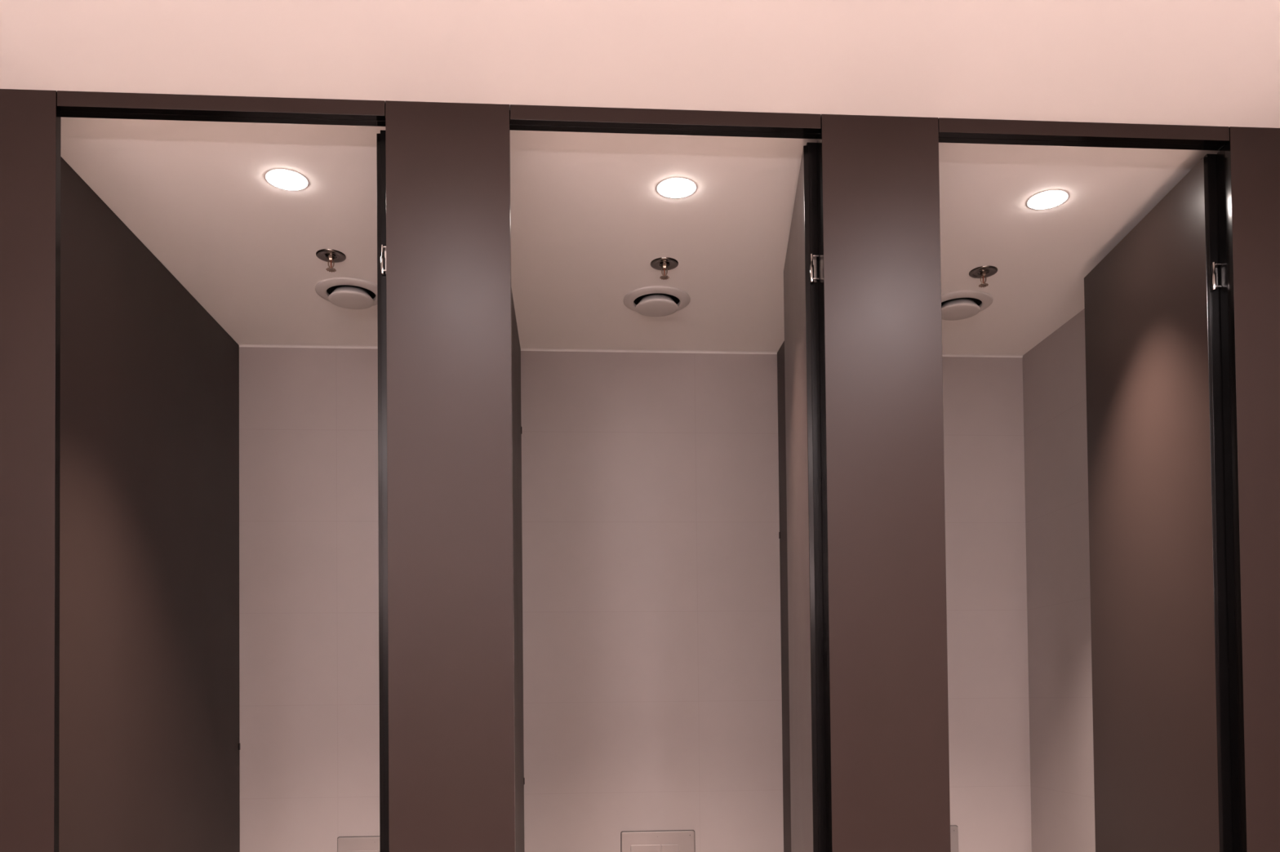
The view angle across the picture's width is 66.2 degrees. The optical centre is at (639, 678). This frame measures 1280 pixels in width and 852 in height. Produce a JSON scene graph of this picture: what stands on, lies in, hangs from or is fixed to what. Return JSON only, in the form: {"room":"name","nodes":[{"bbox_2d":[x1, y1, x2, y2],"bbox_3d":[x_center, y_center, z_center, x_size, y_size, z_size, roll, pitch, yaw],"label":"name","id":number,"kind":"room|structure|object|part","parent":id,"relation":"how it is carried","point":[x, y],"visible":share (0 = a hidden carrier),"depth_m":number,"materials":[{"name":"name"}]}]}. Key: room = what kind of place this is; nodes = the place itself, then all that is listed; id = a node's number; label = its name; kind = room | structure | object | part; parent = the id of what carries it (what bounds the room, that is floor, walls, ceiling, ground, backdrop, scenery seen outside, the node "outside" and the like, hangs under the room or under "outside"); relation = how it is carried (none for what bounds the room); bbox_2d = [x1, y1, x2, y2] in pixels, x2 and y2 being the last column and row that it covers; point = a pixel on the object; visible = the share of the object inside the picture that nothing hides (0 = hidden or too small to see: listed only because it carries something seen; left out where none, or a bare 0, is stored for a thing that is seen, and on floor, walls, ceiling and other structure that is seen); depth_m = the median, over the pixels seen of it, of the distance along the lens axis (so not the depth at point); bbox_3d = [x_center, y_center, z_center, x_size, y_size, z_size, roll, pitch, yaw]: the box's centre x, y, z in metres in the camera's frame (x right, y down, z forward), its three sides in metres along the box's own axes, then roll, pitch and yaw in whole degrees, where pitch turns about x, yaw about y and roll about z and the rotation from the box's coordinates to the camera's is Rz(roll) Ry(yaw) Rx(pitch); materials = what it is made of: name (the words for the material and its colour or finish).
{"room":"public restroom","nodes":[
{"label":"public restroom","id":0,"kind":"room"},
{"bbox_2d":[239,346,1031,851],"bbox_3d":[-0.267,0.189,3.627,3.696,2.783,0.120,-1,-1,-4],"label":"wall","id":1,"kind":"structure","parent":0,"point":[651,633],"depth_m":3.59,"materials":[{"name":"paint"}]},
{"bbox_2d":[238,344,377,348],"bbox_3d":[-0.945,-1.194,3.548,0.984,0.007,0.007,-1,-1,-4],"label":"trim","id":2,"kind":"structure","parent":1,"relation":"attached to","point":[240,345],"depth_m":3.53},
{"bbox_2d":[337,835,379,851],"bbox_3d":[-0.943,0.653,3.504,0.272,0.176,0.020,-1,-1,-4],"label":"flush plate","id":3,"kind":"object","parent":1,"relation":"attached to","point":[344,844],"visible":0.59,"depth_m":3.50,"materials":[{"name":"white plastic"}]},
{"bbox_2d":[520,348,777,354],"bbox_3d":[0.037,-1.203,3.615,0.947,0.007,0.007,-1,-1,-4],"label":"trim","id":4,"kind":"structure","parent":1,"relation":"attached to","point":[522,349],"depth_m":3.62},
{"bbox_2d":[620,830,695,851],"bbox_3d":[0.066,0.644,3.573,0.272,0.176,0.020,-1,-1,-4],"label":"flush plate","id":5,"kind":"object","parent":1,"relation":"attached to","point":[671,841],"visible":1,"depth_m":3.57,"materials":[{"name":"white plastic"}]},
{"bbox_2d":[950,825,958,851],"bbox_3d":[1.049,0.638,3.640,0.272,0.176,0.020,-1,-1,-4],"label":"flush plate","id":6,"kind":"object","parent":1,"relation":"attached to","point":[953,828],"visible":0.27,"depth_m":3.64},
{"bbox_2d":[942,354,1022,357],"bbox_3d":[0.987,-1.211,3.679,0.922,0.007,0.007,-1,-1,-4],"label":"trim","id":7,"kind":"structure","parent":1,"relation":"attached to","point":[943,355],"depth_m":3.70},
{"bbox_2d":[0,0,1279,355],"bbox_3d":[-0.116,-1.306,1.214,3.696,0.100,5.020,-1,-1,-4],"label":"ceiling","id":8,"kind":"structure","parent":0,"point":[589,220],"depth_m":2.18,"materials":[{"name":"white paint"}]},
{"bbox_2d":[57,90,385,126],"bbox_3d":[-0.882,-1.213,2.093,0.730,0.033,0.041,-1,-1,-4],"label":"header panel","id":9,"kind":"object","parent":8,"relation":"attached to","point":[94,104],"visible":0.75,"depth_m":2.08,"materials":[{"name":"brown laminate"}]},
{"bbox_3d":[-0.883,-1.213,2.103,0.730,0.033,0.021,-1,-1,-4],"label":"stop rail","id":10,"kind":"part","parent":9,"relation":"part of","materials":[{"name":"black metal"}]},
{"bbox_2d":[264,168,309,191],"bbox_3d":[-0.866,-1.220,2.409,0.104,0.006,0.104,-1,-1,-4],"label":"recessed light","id":11,"kind":"object","parent":8,"relation":"in","point":[289,180],"visible":1,"depth_m":2.40,"materials":[{"name":"white ceramic"}]},
{"bbox_2d":[315,248,346,272],"bbox_3d":[-0.887,-1.192,2.820,0.083,0.043,0.083,-1,-1,-4],"label":"sprinkler","id":12,"kind":"object","parent":8,"relation":"hanging from","point":[331,255],"visible":1,"depth_m":2.82,"materials":[{"name":"silver metal"}]},
{"bbox_2d":[315,277,377,309],"bbox_3d":[-0.903,-1.192,3.073,0.215,0.032,0.215,-1,-1,-4],"label":"ceiling vent","id":13,"kind":"object","parent":8,"relation":"in","point":[350,293],"visible":0.93,"depth_m":3.03,"materials":[{"name":"plastic"}]},
{"bbox_2d":[623,285,690,316],"bbox_3d":[0.054,-1.200,3.158,0.215,0.032,0.215,-1,-1,-4],"label":"ceiling vent","id":14,"kind":"object","parent":8,"relation":"in","point":[655,300],"visible":1,"depth_m":3.12,"materials":[{"name":"plastic"}]},
{"bbox_2d":[650,257,678,279],"bbox_3d":[0.072,-1.201,2.894,0.083,0.043,0.083,-1,-1,-4],"label":"sprinkler","id":15,"kind":"object","parent":8,"relation":"hanging from","point":[664,264],"visible":1,"depth_m":2.89,"materials":[{"name":"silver metal"}]},
{"bbox_2d":[510,104,821,138],"bbox_3d":[0.058,-1.222,2.157,0.735,0.033,0.041,-1,-1,-4],"label":"header panel","id":16,"kind":"object","parent":8,"relation":"attached to","point":[522,117],"visible":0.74,"depth_m":2.14,"materials":[{"name":"brown laminate"}]},
{"bbox_3d":[0.057,-1.221,2.167,0.735,0.033,0.021,-1,-1,-4],"label":"stop rail","id":17,"kind":"part","parent":16,"relation":"part of","materials":[{"name":"black metal"}]},
{"bbox_2d":[655,177,697,198],"bbox_3d":[0.092,-1.228,2.467,0.104,0.006,0.104,-1,-1,-4],"label":"recessed light","id":18,"kind":"object","parent":8,"relation":"in","point":[674,187],"visible":1,"depth_m":2.46,"materials":[{"name":"white ceramic"}]},
{"bbox_2d":[941,290,992,320],"bbox_3d":[1.041,-1.209,3.216,0.215,0.032,0.215,-1,-1,-4],"label":"ceiling vent","id":19,"kind":"object","parent":8,"relation":"in","point":[961,304],"visible":0.79,"depth_m":3.17,"materials":[{"name":"plastic"}]},
{"bbox_2d":[968,265,997,287],"bbox_3d":[1.039,-1.209,2.972,0.083,0.043,0.083,-1,-1,-4],"label":"sprinkler","id":20,"kind":"object","parent":8,"relation":"hanging from","point":[982,272],"visible":1,"depth_m":2.97,"materials":[{"name":"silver metal"}]},
{"bbox_2d":[1026,189,1069,209],"bbox_3d":[1.056,-1.237,2.544,0.104,0.006,0.104,-1,-1,-4],"label":"recessed light","id":21,"kind":"object","parent":8,"relation":"in","point":[1046,199],"visible":1,"depth_m":2.54,"materials":[{"name":"white ceramic"}]},
{"bbox_2d":[937,117,1229,150],"bbox_3d":[0.998,-1.230,2.221,0.729,0.033,0.041,-1,-1,-4],"label":"header panel","id":22,"kind":"object","parent":8,"relation":"attached to","point":[968,131],"visible":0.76,"depth_m":2.21,"materials":[{"name":"brown laminate"}]},
{"bbox_3d":[0.997,-1.230,2.231,0.729,0.033,0.021,-1,-1,-4],"label":"stop rail","id":23,"kind":"part","parent":22,"relation":"part of","materials":[{"name":"black metal"}]},
{"bbox_2d":[1022,308,1095,851],"bbox_3d":[1.682,0.119,1.304,0.120,2.783,4.780,-1,-1,-4],"label":"wall","id":24,"kind":"structure","parent":0,"point":[1055,388],"depth_m":3.45,"materials":[{"name":"grey paint"}]},
{"bbox_3d":[-0.087,1.576,1.152,3.696,0.100,5.020,-1,-1,-4],"label":"floor","id":25,"kind":"structure","parent":0,"visible":0},
{"bbox_2d":[0,88,61,851],"bbox_3d":[-1.546,0.167,2.007,0.684,2.783,0.020,-1,-1,-4],"label":"panel","id":26,"kind":"object","parent":25,"relation":"on","point":[30,120],"visible":1,"depth_m":2.03,"materials":[{"name":"brown laminate"}]},
{"bbox_2d":[58,155,239,851],"bbox_3d":[-1.380,0.182,2.759,0.020,2.782,1.458,-1,-1,-4],"label":"wall","id":27,"kind":"structure","parent":25,"relation":"on","point":[149,745],"depth_m":2.72,"materials":[{"name":"brown laminate"}]},
{"bbox_2d":[385,100,515,851],"bbox_3d":[-0.400,0.158,2.099,0.263,2.783,0.048,-1,-1,-4],"label":"panel","id":28,"kind":"object","parent":25,"relation":"on","point":[451,635],"visible":1,"depth_m":2.09,"materials":[{"name":"brown laminate"}]},
{"bbox_2d":[376,129,389,851],"bbox_3d":[-0.532,0.109,2.438,0.042,2.598,0.665,-1,-1,2],"label":"door","id":29,"kind":"structure","parent":28,"relation":"attached to","point":[380,137],"depth_m":2.13,"materials":[{"name":"brown laminate"}]},
{"bbox_2d":[511,288,524,851],"bbox_3d":[-0.380,0.174,2.827,0.020,2.782,1.458,-1,-1,-4],"label":"wall","id":30,"kind":"structure","parent":25,"relation":"on","point":[516,349],"depth_m":3.26,"materials":[{"name":"grey paint"}]},
{"bbox_2d":[777,341,791,851],"bbox_3d":[0.581,0.165,2.893,0.020,2.782,1.458,-1,-1,-4],"label":"wall","id":31,"kind":"structure","parent":25,"relation":"on","point":[780,353],"depth_m":3.56,"materials":[{"name":"grey paint"}]},
{"bbox_2d":[817,114,951,851],"bbox_3d":[0.543,0.149,2.163,0.263,2.783,0.048,-1,-1,-4],"label":"panel","id":32,"kind":"object","parent":25,"relation":"on","point":[887,753],"visible":1,"depth_m":2.15,"materials":[{"name":"brown laminate"}]},
{"bbox_2d":[783,142,826,851],"bbox_3d":[0.427,0.100,2.500,0.042,2.598,0.665,-1,-1,4],"label":"door","id":33,"kind":"structure","parent":32,"relation":"attached to","point":[801,269],"depth_m":2.27,"materials":[{"name":"brown laminate"}]},
{"bbox_2d":[1217,126,1279,851],"bbox_3d":[1.454,0.141,2.225,0.211,2.783,0.048,-1,-1,-4],"label":"panel","id":34,"kind":"object","parent":25,"relation":"on","point":[1248,164],"visible":1,"depth_m":2.21,"materials":[{"name":"brown laminate"}]},
{"bbox_2d":[1084,153,1233,851],"bbox_3d":[1.347,0.092,2.566,0.042,2.598,0.665,-1,-1,2],"label":"door","id":35,"kind":"structure","parent":34,"relation":"attached to","point":[1160,668],"depth_m":2.49,"materials":[{"name":"brown laminate"}]}
]}

